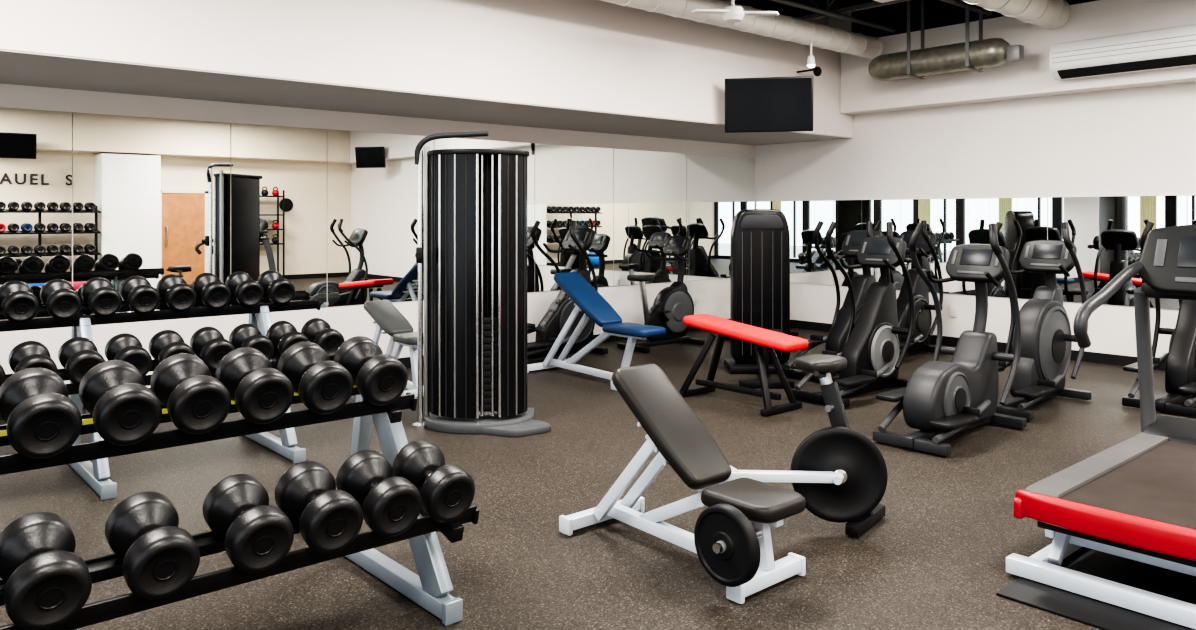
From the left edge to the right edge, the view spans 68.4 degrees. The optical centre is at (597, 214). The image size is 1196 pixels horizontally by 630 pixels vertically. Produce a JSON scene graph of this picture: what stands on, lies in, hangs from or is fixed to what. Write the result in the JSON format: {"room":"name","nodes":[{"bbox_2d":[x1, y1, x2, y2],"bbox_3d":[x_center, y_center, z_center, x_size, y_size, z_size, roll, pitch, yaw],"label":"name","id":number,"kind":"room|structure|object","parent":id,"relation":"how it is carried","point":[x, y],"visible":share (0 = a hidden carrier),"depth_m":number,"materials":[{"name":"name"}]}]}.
{"room":"gym","nodes":[
{"label":"gym","id":0,"kind":"room"},
{"bbox_2d":[0,83,754,387],"bbox_3d":[-3.126,-0.600,8.369,14.350,4.400,0.200,0,0,-41],"label":"wall","id":1,"kind":"structure","parent":0,"point":[713,295],"depth_m":8.65,"materials":[{"name":"paint"}]},
{"bbox_2d":[0,107,71,320],"bbox_3d":[-4.756,0.030,6.793,1.212,1.740,0.012,0,0,-41],"label":"wall mirror","id":2,"kind":"object","parent":1,"relation":"attached to","point":[36,145],"visible":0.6,"depth_m":7.02,"materials":[{"name":"clear glass"}]},
{"bbox_2d":[73,112,229,314],"bbox_3d":[-3.825,0.030,7.611,1.252,1.740,0.012,0,0,-41],"label":"wall mirror","id":3,"kind":"object","parent":1,"relation":"attached to","point":[151,196],"visible":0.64,"depth_m":7.57,"materials":[{"name":"clear glass"}]},
{"bbox_2d":[231,123,326,306],"bbox_3d":[-3.006,0.030,8.330,0.912,1.740,0.012,0,0,-41],"label":"wall mirror","id":4,"kind":"object","parent":1,"relation":"attached to","point":[279,173],"visible":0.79,"depth_m":8.33,"materials":[{"name":"clear glass"}]},
{"bbox_2d":[0,319,729,419],"bbox_3d":[-3.053,1.545,8.286,14.310,0.110,0.020,0,0,-41],"label":"baseboard","id":5,"kind":"structure","parent":1,"relation":"attached to","point":[406,361],"depth_m":10.97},
{"bbox_2d":[327,129,433,306],"bbox_3d":[-2.209,0.030,9.030,1.192,1.740,0.012,0,0,-41],"label":"wall mirror","id":6,"kind":"object","parent":1,"relation":"attached to","point":[372,178],"visible":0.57,"depth_m":8.94,"materials":[{"name":"clear glass"}]},
{"bbox_2d":[0,49,851,144],"bbox_3d":[-2.517,-1.034,7.676,14.330,0.012,1.644,0,0,-41],"label":"trim","id":7,"kind":"structure","parent":1,"relation":"attached to","point":[25,68],"depth_m":7.70,"materials":[{"name":"paint"}]},
{"bbox_2d":[0,0,852,136],"bbox_3d":[-2.515,-1.620,7.674,14.330,1.160,1.650,0,0,-41],"label":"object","id":8,"kind":"structure","parent":1,"relation":"attached to","point":[596,55],"depth_m":7.69,"materials":[{"name":"paint"}]},
{"bbox_2d":[434,138,534,291],"bbox_3d":[-1.251,0.030,9.871,1.342,1.740,0.012,0,0,-41],"label":"wall mirror","id":9,"kind":"object","parent":1,"relation":"attached to","point":[447,143],"visible":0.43,"depth_m":10.25,"materials":[{"name":"clear glass"}]},
{"bbox_2d":[535,143,612,291],"bbox_3d":[-0.275,0.030,10.729,1.242,1.740,0.012,0,0,-41],"label":"wall mirror","id":10,"kind":"object","parent":1,"relation":"attached to","point":[575,183],"visible":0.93,"depth_m":10.68,"materials":[{"name":"clear glass"}]},
{"bbox_2d":[613,149,686,285],"bbox_3d":[0.702,0.030,11.587,1.342,1.740,0.012,0,0,-41],"label":"wall mirror","id":11,"kind":"object","parent":1,"relation":"attached to","point":[650,187],"visible":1,"depth_m":11.53,"materials":[{"name":"clear glass"}]},
{"bbox_2d":[692,296,696,304],"bbox_3d":[1.324,1.180,12.129,0.090,0.130,0.012,0,0,-41],"label":"wall outlet","id":12,"kind":"object","parent":1,"relation":"attached to","point":[694,298],"visible":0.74,"depth_m":12.13,"materials":[{"name":"plastic"}]},
{"bbox_2d":[687,154,754,280],"bbox_3d":[1.761,0.030,12.518,1.462,1.740,0.012,0,0,-41],"label":"wall mirror","id":13,"kind":"object","parent":1,"relation":"attached to","point":[718,187],"visible":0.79,"depth_m":12.39,"materials":[{"name":"clear glass"}]},
{"bbox_2d":[725,76,812,132],"bbox_3d":[1.941,-1.219,9.990,0.960,0.601,0.638,0,0,12],"label":"television","id":14,"kind":"object","parent":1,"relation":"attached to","point":[763,104],"visible":1,"depth_m":9.70,"materials":[{"name":"black plastic"}]},
{"bbox_2d":[797,67,821,76],"bbox_3d":[2.596,-1.750,10.833,0.100,0.120,0.350,0,0,-41],"label":"security camera","id":15,"kind":"object","parent":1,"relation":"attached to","point":[817,71],"visible":1,"depth_m":10.72,"materials":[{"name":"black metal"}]},
{"bbox_2d":[0,327,1195,629],"bbox_3d":[1.346,1.650,3.279,14.750,0.100,13.750,0,0,-41],"label":"floor","id":16,"kind":"structure","parent":0,"point":[945,536],"depth_m":4.56,"materials":[{"name":"rubber"}]},
{"bbox_2d":[0,290,333,499],"bbox_3d":[-2.831,1.081,5.533,2.370,1.034,1.000,0,0,-41],"label":"dumbbell rack","id":17,"kind":"object","parent":16,"relation":"on","point":[96,473],"visible":0.41,"depth_m":5.62,"materials":[{"name":"black metal"}]},
{"bbox_2d":[0,364,5,386],"bbox_3d":[-3.361,0.848,4.789,0.204,0.257,0.338,0,0,-40],"label":"dumbbell","id":18,"kind":"object","parent":17,"relation":"on","point":[2,372],"visible":0.85,"depth_m":4.73,"materials":[{"name":"rubber"}]},
{"bbox_2d":[0,280,38,322],"bbox_3d":[-3.466,0.516,5.258,0.188,0.238,0.315,0,0,-40],"label":"dumbbell","id":19,"kind":"object","parent":17,"relation":"on","point":[18,303],"visible":1,"depth_m":5.17,"materials":[{"name":"rubber"}]},
{"bbox_2d":[8,341,57,373],"bbox_3d":[-3.178,0.848,4.949,0.204,0.257,0.338,0,0,-40],"label":"dumbbell","id":20,"kind":"object","parent":17,"relation":"on","point":[27,354],"visible":0.62,"depth_m":4.94,"materials":[{"name":"rubber"}]},
{"bbox_2d":[40,279,81,319],"bbox_3d":[-3.300,0.516,5.404,0.188,0.238,0.315,0,0,-40],"label":"dumbbell","id":21,"kind":"object","parent":17,"relation":"on","point":[61,301],"visible":1,"depth_m":5.32,"materials":[{"name":"rubber"}]},
{"bbox_2d":[58,337,104,385],"bbox_3d":[-2.995,0.848,5.110,0.204,0.257,0.338,0,0,-40],"label":"dumbbell","id":22,"kind":"object","parent":17,"relation":"on","point":[77,355],"visible":0.87,"depth_m":5.01,"materials":[{"name":"rubber"}]},
{"bbox_2d":[81,277,121,316],"bbox_3d":[-3.133,0.516,5.551,0.188,0.238,0.315,0,0,-40],"label":"dumbbell","id":23,"kind":"object","parent":17,"relation":"on","point":[100,295],"visible":1,"depth_m":5.47,"materials":[{"name":"rubber"}]},
{"bbox_2d":[105,333,151,376],"bbox_3d":[-2.813,0.848,5.270,0.204,0.257,0.338,0,0,-40],"label":"dumbbell","id":24,"kind":"object","parent":17,"relation":"on","point":[126,347],"visible":0.8,"depth_m":5.21,"materials":[{"name":"rubber"}]},
{"bbox_2d":[120,275,159,313],"bbox_3d":[-2.966,0.516,5.697,0.188,0.238,0.315,0,0,-40],"label":"dumbbell","id":25,"kind":"object","parent":17,"relation":"on","point":[141,297],"visible":1,"depth_m":5.61,"materials":[{"name":"rubber"}]},
{"bbox_2d":[148,330,194,362],"bbox_3d":[-2.630,0.848,5.431,0.204,0.257,0.338,0,0,-40],"label":"dumbbell","id":26,"kind":"object","parent":17,"relation":"on","point":[164,344],"visible":0.62,"depth_m":5.42,"materials":[{"name":"rubber"}]},
{"bbox_2d":[156,274,196,311],"bbox_3d":[-2.799,0.516,5.844,0.188,0.238,0.315,0,0,-40],"label":"dumbbell","id":27,"kind":"object","parent":17,"relation":"on","point":[173,289],"visible":1,"depth_m":5.76,"materials":[{"name":"rubber"}]},
{"bbox_2d":[192,273,230,308],"bbox_3d":[-2.632,0.516,5.990,0.188,0.238,0.315,0,0,-40],"label":"dumbbell","id":28,"kind":"object","parent":17,"relation":"on","point":[208,287],"visible":0.99,"depth_m":5.91,"materials":[{"name":"rubber"}]},
{"bbox_2d":[190,327,234,370],"bbox_3d":[-2.448,0.848,5.591,0.204,0.257,0.338,0,0,-40],"label":"dumbbell","id":29,"kind":"object","parent":17,"relation":"on","point":[209,344],"visible":0.87,"depth_m":5.50,"materials":[{"name":"rubber"}]},
{"bbox_2d":[225,271,263,306],"bbox_3d":[-2.466,0.516,6.137,0.188,0.238,0.315,0,0,-40],"label":"dumbbell","id":30,"kind":"object","parent":17,"relation":"on","point":[248,292],"visible":0.98,"depth_m":6.05,"materials":[{"name":"rubber"}]},
{"bbox_2d":[229,324,273,359],"bbox_3d":[-2.265,0.848,5.751,0.204,0.257,0.338,0,0,-40],"label":"dumbbell","id":31,"kind":"object","parent":17,"relation":"on","point":[243,335],"visible":0.71,"depth_m":5.74,"materials":[{"name":"rubber"}]},
{"bbox_2d":[257,270,294,304],"bbox_3d":[-2.299,0.516,6.283,0.188,0.238,0.315,0,0,-40],"label":"dumbbell","id":32,"kind":"object","parent":17,"relation":"on","point":[278,289],"visible":0.92,"depth_m":6.20,"materials":[{"name":"rubber"}]},
{"bbox_2d":[266,321,309,355],"bbox_3d":[-2.083,0.848,5.912,0.204,0.257,0.338,0,0,-40],"label":"dumbbell","id":33,"kind":"object","parent":17,"relation":"on","point":[282,334],"visible":0.76,"depth_m":5.90,"materials":[{"name":"rubber"}]},
{"bbox_2d":[301,318,344,357],"bbox_3d":[-1.900,0.848,6.072,0.204,0.257,0.338,0,0,-40],"label":"dumbbell","id":34,"kind":"object","parent":17,"relation":"on","point":[318,331],"visible":0.83,"depth_m":5.99,"materials":[{"name":"rubber"}]},
{"bbox_2d":[0,385,478,629],"bbox_3d":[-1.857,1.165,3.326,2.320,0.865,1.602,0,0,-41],"label":"dumbbell rack","id":35,"kind":"object","parent":16,"relation":"on","point":[431,589],"visible":0.41,"depth_m":3.33,"materials":[{"name":"black metal"}]},
{"bbox_2d":[0,368,81,458],"bbox_3d":[-1.913,0.673,3.011,0.214,0.271,0.359,0,0,-40],"label":"dumbbell","id":36,"kind":"object","parent":35,"relation":"on","point":[41,418],"visible":1,"depth_m":2.92,"materials":[{"name":"rubber"}]},
{"bbox_2d":[0,512,91,629],"bbox_3d":[-1.642,1.043,2.597,0.214,0.271,0.359,0,0,-40],"label":"dumbbell","id":37,"kind":"object","parent":35,"relation":"on","point":[47,584],"visible":1,"depth_m":2.51,"materials":[{"name":"rubber"}]},
{"bbox_2d":[79,360,161,445],"bbox_3d":[-1.725,0.673,3.176,0.214,0.271,0.359,0,0,-40],"label":"dumbbell","id":38,"kind":"object","parent":35,"relation":"on","point":[125,411],"visible":1,"depth_m":3.08,"materials":[{"name":"rubber"}]},
{"bbox_2d":[105,491,199,599],"bbox_3d":[-1.417,1.043,2.795,0.214,0.271,0.359,0,0,-40],"label":"dumbbell","id":39,"kind":"object","parent":35,"relation":"on","point":[160,557],"visible":1,"depth_m":2.71,"materials":[{"name":"rubber"}]},
{"bbox_2d":[150,353,230,434],"bbox_3d":[-1.545,0.673,3.334,0.214,0.271,0.359,0,0,-40],"label":"dumbbell","id":40,"kind":"object","parent":35,"relation":"on","point":[196,402],"visible":0.98,"depth_m":3.24,"materials":[{"name":"rubber"}]},
{"bbox_2d":[202,474,293,572],"bbox_3d":[-1.192,1.043,2.993,0.214,0.271,0.359,0,0,-40],"label":"dumbbell","id":41,"kind":"object","parent":35,"relation":"on","point":[258,535],"visible":1,"depth_m":2.91,"materials":[{"name":"rubber"}]},
{"bbox_2d":[215,347,293,423],"bbox_3d":[-1.365,0.673,3.493,0.214,0.271,0.359,0,0,-40],"label":"dumbbell","id":42,"kind":"object","parent":35,"relation":"on","point":[262,394],"visible":0.98,"depth_m":3.40,"materials":[{"name":"rubber"}]},
{"bbox_2d":[277,341,353,414],"bbox_3d":[-1.177,0.673,3.658,0.214,0.271,0.359,0,0,-40],"label":"dumbbell","id":43,"kind":"object","parent":35,"relation":"on","point":[323,385],"visible":0.94,"depth_m":3.57,"materials":[{"name":"rubber"}]},
{"bbox_2d":[275,461,362,553],"bbox_3d":[-1.004,1.043,3.158,0.214,0.271,0.359,0,0,-40],"label":"dumbbell","id":44,"kind":"object","parent":35,"relation":"on","point":[330,519],"visible":1,"depth_m":3.08,"materials":[{"name":"rubber"}]},
{"bbox_2d":[334,336,407,405],"bbox_3d":[-0.989,0.673,3.823,0.214,0.271,0.359,0,0,-40],"label":"dumbbell","id":45,"kind":"object","parent":35,"relation":"on","point":[380,379],"visible":0.95,"depth_m":3.73,"materials":[{"name":"rubber"}]},
{"bbox_2d":[336,450,421,536],"bbox_3d":[-0.827,1.043,3.313,0.214,0.271,0.359,0,0,-40],"label":"dumbbell","id":46,"kind":"object","parent":35,"relation":"on","point":[391,505],"visible":0.95,"depth_m":3.23,"materials":[{"name":"rubber"}]},
{"bbox_2d":[392,439,474,522],"bbox_3d":[-0.651,1.043,3.468,0.214,0.271,0.359,0,0,-40],"label":"dumbbell","id":47,"kind":"object","parent":35,"relation":"on","point":[447,492],"visible":0.97,"depth_m":3.38,"materials":[{"name":"rubber"}]},
{"bbox_2d":[363,300,423,396],"bbox_3d":[-1.851,1.207,8.091,0.530,0.782,1.085,0,0,-41],"label":"weight bench","id":48,"kind":"object","parent":16,"relation":"on","point":[387,317],"visible":0.54,"depth_m":8.05,"materials":[{"name":"grey leather"}]},
{"bbox_2d":[412,130,550,436],"bbox_3d":[-0.877,0.484,6.647,1.038,2.232,0.678,0,0,-3],"label":"cable machine","id":49,"kind":"object","parent":16,"relation":"on","point":[474,254],"visible":1,"depth_m":6.56,"materials":[{"name":"black metal"}]},
{"bbox_2d":[528,220,607,359],"bbox_3d":[-0.528,0.822,9.844,1.277,1.527,0.682,0,0,-41],"label":"elliptical trainer","id":50,"kind":"object","parent":16,"relation":"on","point":[578,240],"visible":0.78,"depth_m":9.88,"materials":[{"name":"black plastic"}]},
{"bbox_2d":[528,272,665,390],"bbox_3d":[-0.006,1.088,8.522,0.630,1.018,1.612,0,0,-41],"label":"weight bench","id":51,"kind":"object","parent":16,"relation":"on","point":[586,299],"visible":0.78,"depth_m":8.57,"materials":[{"name":"blue leather"}]},
{"bbox_2d":[617,236,703,352],"bbox_3d":[0.769,0.923,10.659,1.015,1.335,0.555,0,0,-41],"label":"exercise bike","id":52,"kind":"object","parent":16,"relation":"on","point":[672,303],"visible":0.96,"depth_m":10.67,"materials":[{"name":"black metal"}]},
{"bbox_2d":[559,364,805,603],"bbox_3d":[0.391,1.175,4.112,0.595,0.844,1.262,0,0,-41],"label":"weight bench","id":53,"kind":"object","parent":16,"relation":"on","point":[731,538],"visible":1,"depth_m":4.03,"materials":[{"name":"white painted steel"},{"name":"black vinyl"},{"name":"black rubber"}]},
{"bbox_2d":[679,314,808,415],"bbox_3d":[1.225,1.242,7.439,0.480,0.705,1.156,0,0,-41],"label":"bench","id":54,"kind":"object","parent":16,"relation":"on","point":[760,337],"visible":0.95,"depth_m":7.31,"materials":[{"name":"red leather"}]},
{"bbox_2d":[724,209,797,387],"bbox_3d":[1.662,0.770,8.715,0.690,1.660,1.235,0,0,1],"label":"machine","id":55,"kind":"object","parent":16,"relation":"on","point":[759,238],"visible":0.73,"depth_m":8.96,"materials":[{"name":"grey plastic"}]},
{"bbox_2d":[725,272,797,339],"bbox_3d":[2.094,0.923,11.423,1.015,1.335,0.555,0,0,-41],"label":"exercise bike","id":56,"kind":"object","parent":16,"relation":"on","point":[793,333],"visible":0.02,"depth_m":11.54,"materials":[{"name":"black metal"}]},
{"bbox_2d":[719,354,887,536],"bbox_3d":[1.011,1.173,4.502,1.040,0.845,0.460,0,0,-9],"label":"exercise bike","id":57,"kind":"object","parent":16,"relation":"on","point":[840,473],"visible":0.85,"depth_m":4.39,"materials":[{"name":"black metal"}]},
{"bbox_2d":[783,221,883,381],"bbox_3d":[2.449,0.822,8.879,1.277,1.527,0.682,0,0,-41],"label":"elliptical trainer","id":58,"kind":"object","parent":16,"relation":"on","point":[835,340],"visible":0.41,"depth_m":8.99,"materials":[{"name":"black plastic"}]},
{"bbox_2d":[792,221,914,407],"bbox_3d":[2.304,0.822,7.833,1.277,1.527,0.682,0,0,-41],"label":"elliptical trainer","id":59,"kind":"object","parent":16,"relation":"on","point":[871,350],"visible":0.92,"depth_m":7.91,"materials":[{"name":"black plastic"}]},
{"bbox_2d":[872,220,942,355],"bbox_3d":[3.364,0.822,9.883,1.277,1.527,0.682,0,0,-41],"label":"elliptical trainer","id":60,"kind":"object","parent":16,"relation":"on","point":[925,245],"visible":0.48,"depth_m":9.98,"materials":[{"name":"black plastic"}]},
{"bbox_2d":[873,223,1026,455],"bbox_3d":[2.557,0.822,6.378,1.277,1.527,0.682,0,0,-41],"label":"elliptical trainer","id":61,"kind":"object","parent":16,"relation":"on","point":[942,400],"visible":1,"depth_m":6.35,"materials":[{"name":"grey plastic"}]},
{"bbox_2d":[989,222,1090,420],"bbox_3d":[3.618,0.822,7.390,1.328,1.527,0.683,0,0,-41],"label":"elliptical trainer","id":62,"kind":"object","parent":16,"relation":"on","point":[1047,339],"visible":0.81,"depth_m":7.40,"materials":[{"name":"grey plastic"}]},
{"bbox_2d":[996,547,1195,629],"bbox_3d":[3.063,1.594,4.089,2.600,0.012,1.250,0,0,-41],"label":"rubber mat","id":63,"kind":"object","parent":16,"relation":"on","point":[1180,586],"visible":0.45,"depth_m":3.71,"materials":[{"name":"black rubber"}]},
{"bbox_2d":[1006,224,1195,628],"bbox_3d":[2.848,0.820,4.232,2.005,1.540,0.892,0,0,-41],"label":"treadmill","id":64,"kind":"object","parent":63,"relation":"on","point":[1134,498],"visible":1,"depth_m":3.93,"materials":[{"name":"grey plastic"}]},
{"bbox_2d":[1143,414,1195,444],"bbox_3d":[3.439,1.315,4.752,0.431,0.330,0.800,0,0,-41],"label":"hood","id":65,"kind":"object","parent":64,"relation":"attached to","point":[1174,429],"depth_m":4.91,"materials":[{"name":"grey plastic"}]},
{"bbox_2d":[1122,222,1195,415],"bbox_3d":[4.982,0.822,7.511,1.277,1.527,0.682,0,0,-41],"label":"elliptical trainer","id":66,"kind":"object","parent":16,"relation":"on","point":[1180,369],"visible":0.69,"depth_m":7.44,"materials":[{"name":"black plastic"}]},
{"bbox_2d":[735,0,872,17],"bbox_3d":[1.346,-2.850,3.279,14.750,0.100,13.750,0,0,-41],"label":"ceiling","id":67,"kind":"structure","parent":0,"point":[766,5],"depth_m":11.76,"materials":[{"name":"paint"}]},
{"bbox_2d":[692,0,778,24],"bbox_3d":[1.262,-2.315,8.332,0.759,0.930,0.677,0,0,-41],"label":"ceiling fan","id":68,"kind":"object","parent":67,"relation":"hanging from","point":[732,14],"visible":1,"depth_m":8.30,"materials":[{"name":"white paint"}]},
{"bbox_2d":[600,0,882,58],"bbox_3d":[0.304,-2.361,8.188,8.265,0.858,0.276,0,0,-41],"label":"air duct","id":69,"kind":"object","parent":67,"relation":"hanging from","point":[782,27],"visible":0.91,"depth_m":9.46,"materials":[{"name":"metal"}]},
{"bbox_2d":[807,42,815,67],"bbox_3d":[2.417,-1.825,9.976,0.100,0.309,0.100,0,0,-41],"label":"ceiling spotlight","id":70,"kind":"object","parent":69,"relation":"hanging from","point":[811,59],"visible":1,"depth_m":9.95,"materials":[{"name":"white paint"}]},
{"bbox_2d":[795,0,909,19],"bbox_3d":[5.291,-2.540,7.311,0.070,0.430,9.000,0,0,-41],"label":"trim","id":71,"kind":"structure","parent":67,"relation":"attached to","point":[875,3],"depth_m":10.05,"materials":[{"name":"metal"}]},
{"bbox_2d":[874,0,894,2],"bbox_3d":[2.637,-2.458,7.907,1.460,0.685,1.060,0,0,-41],"label":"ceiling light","id":72,"kind":"object","parent":67,"relation":"hanging from","point":[880,1],"visible":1,"depth_m":8.68,"materials":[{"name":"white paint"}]},
{"bbox_2d":[868,0,1023,80],"bbox_3d":[3.937,-2.206,10.094,0.340,1.188,1.810,0,0,-41],"label":"duct","id":73,"kind":"object","parent":67,"relation":"hanging from","point":[982,53],"visible":1,"depth_m":9.92,"materials":[{"name":"metal"}]},
{"bbox_2d":[940,0,991,15],"bbox_3d":[2.148,-2.300,8.010,6.200,0.060,0.057,0,0,-41],"label":"trim","id":74,"kind":"structure","parent":73,"relation":"attached to","point":[954,2],"depth_m":9.68,"materials":[{"name":"metal"}]},
{"bbox_2d":[962,0,1070,29],"bbox_3d":[3.624,-2.400,8.375,3.500,0.800,0.360,0,0,-41],"label":"air duct","id":75,"kind":"object","parent":67,"relation":"hanging from","point":[1048,14],"visible":1,"depth_m":8.96,"materials":[{"name":"metal"}]},
{"bbox_3d":[3.188,-2.540,5.463,0.070,0.430,9.000,0,0,-41],"label":"trim","id":76,"kind":"structure","parent":67,"relation":"attached to","visible":0},
{"bbox_2d":[769,0,895,32],"bbox_3d":[1.356,-2.300,8.911,6.200,0.060,0.057,0,0,-41],"label":"trim","id":77,"kind":"structure","parent":76,"relation":"attached to","point":[785,2],"depth_m":10.07,"materials":[{"name":"metal"}]},
{"bbox_2d":[755,12,1195,357],"bbox_3d":[6.811,-0.600,8.080,0.200,4.400,13.750,0,0,-41],"label":"wall","id":78,"kind":"structure","parent":0,"point":[1138,141],"depth_m":10.29,"materials":[{"name":"paint"}]},
{"bbox_2d":[757,200,833,284],"bbox_3d":[2.780,0.380,12.505,0.012,1.160,1.312,0,0,-41],"label":"wall mirror","id":79,"kind":"object","parent":78,"relation":"attached to","point":[807,266],"visible":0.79,"depth_m":12.32,"materials":[{"name":"clear glass"}]},
{"bbox_2d":[834,199,929,291],"bbox_3d":[3.678,0.380,11.484,0.012,1.160,1.392,0,0,-41],"label":"wall mirror","id":80,"kind":"object","parent":78,"relation":"attached to","point":[849,215],"visible":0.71,"depth_m":11.49,"materials":[{"name":"clear glass"}]},
{"bbox_2d":[950,306,956,316],"bbox_3d":[4.335,1.180,10.730,0.012,0.130,0.090,0,0,-41],"label":"wall outlet","id":81,"kind":"object","parent":78,"relation":"attached to","point":[953,310],"visible":1,"depth_m":10.72,"materials":[{"name":"plastic"}]},
{"bbox_2d":[852,0,1097,37],"bbox_3d":[7.261,-2.530,7.371,0.050,0.530,11.690,0,0,-41],"label":"trim","id":82,"kind":"structure","parent":78,"relation":"attached to","point":[937,13],"depth_m":11.08,"materials":[{"name":"paint"}]},
{"bbox_2d":[790,319,1165,370],"bbox_3d":[6.729,1.545,8.008,0.020,0.110,13.290,0,0,-41],"label":"baseboard","id":83,"kind":"structure","parent":78,"relation":"attached to","point":[1112,359],"depth_m":9.70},
{"bbox_2d":[931,197,1047,298],"bbox_3d":[4.602,0.380,10.432,0.012,1.160,1.392,0,0,-41],"label":"wall mirror","id":84,"kind":"object","parent":78,"relation":"attached to","point":[954,222],"visible":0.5,"depth_m":10.38,"materials":[{"name":"clear glass"}]},
{"bbox_2d":[840,0,1195,114],"bbox_3d":[7.164,-1.795,7.285,0.320,0.910,11.690,0,0,-41],"label":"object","id":85,"kind":"structure","parent":78,"relation":"attached to","point":[860,93],"depth_m":9.88,"materials":[{"name":"paint"}]},
{"bbox_2d":[1048,195,1186,308],"bbox_3d":[5.509,0.380,9.399,0.012,1.160,1.342,0,0,-41],"label":"wall mirror","id":86,"kind":"object","parent":78,"relation":"attached to","point":[1106,232],"visible":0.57,"depth_m":9.43,"materials":[{"name":"clear glass"}]},
{"bbox_2d":[1049,24,1195,79],"bbox_3d":[5.391,-1.638,8.862,0.272,0.384,1.520,0,0,-41],"label":"air conditioner","id":87,"kind":"object","parent":78,"relation":"attached to","point":[1174,47],"visible":1,"depth_m":8.82,"materials":[{"name":"white paint"}]},
{"bbox_2d":[1188,195,1195,224],"bbox_3d":[6.400,0.380,8.385,0.012,1.160,1.342,0,0,-41],"label":"wall mirror","id":88,"kind":"object","parent":78,"relation":"attached to","point":[1191,198],"visible":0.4,"depth_m":8.86,"materials":[{"name":"clear glass"}]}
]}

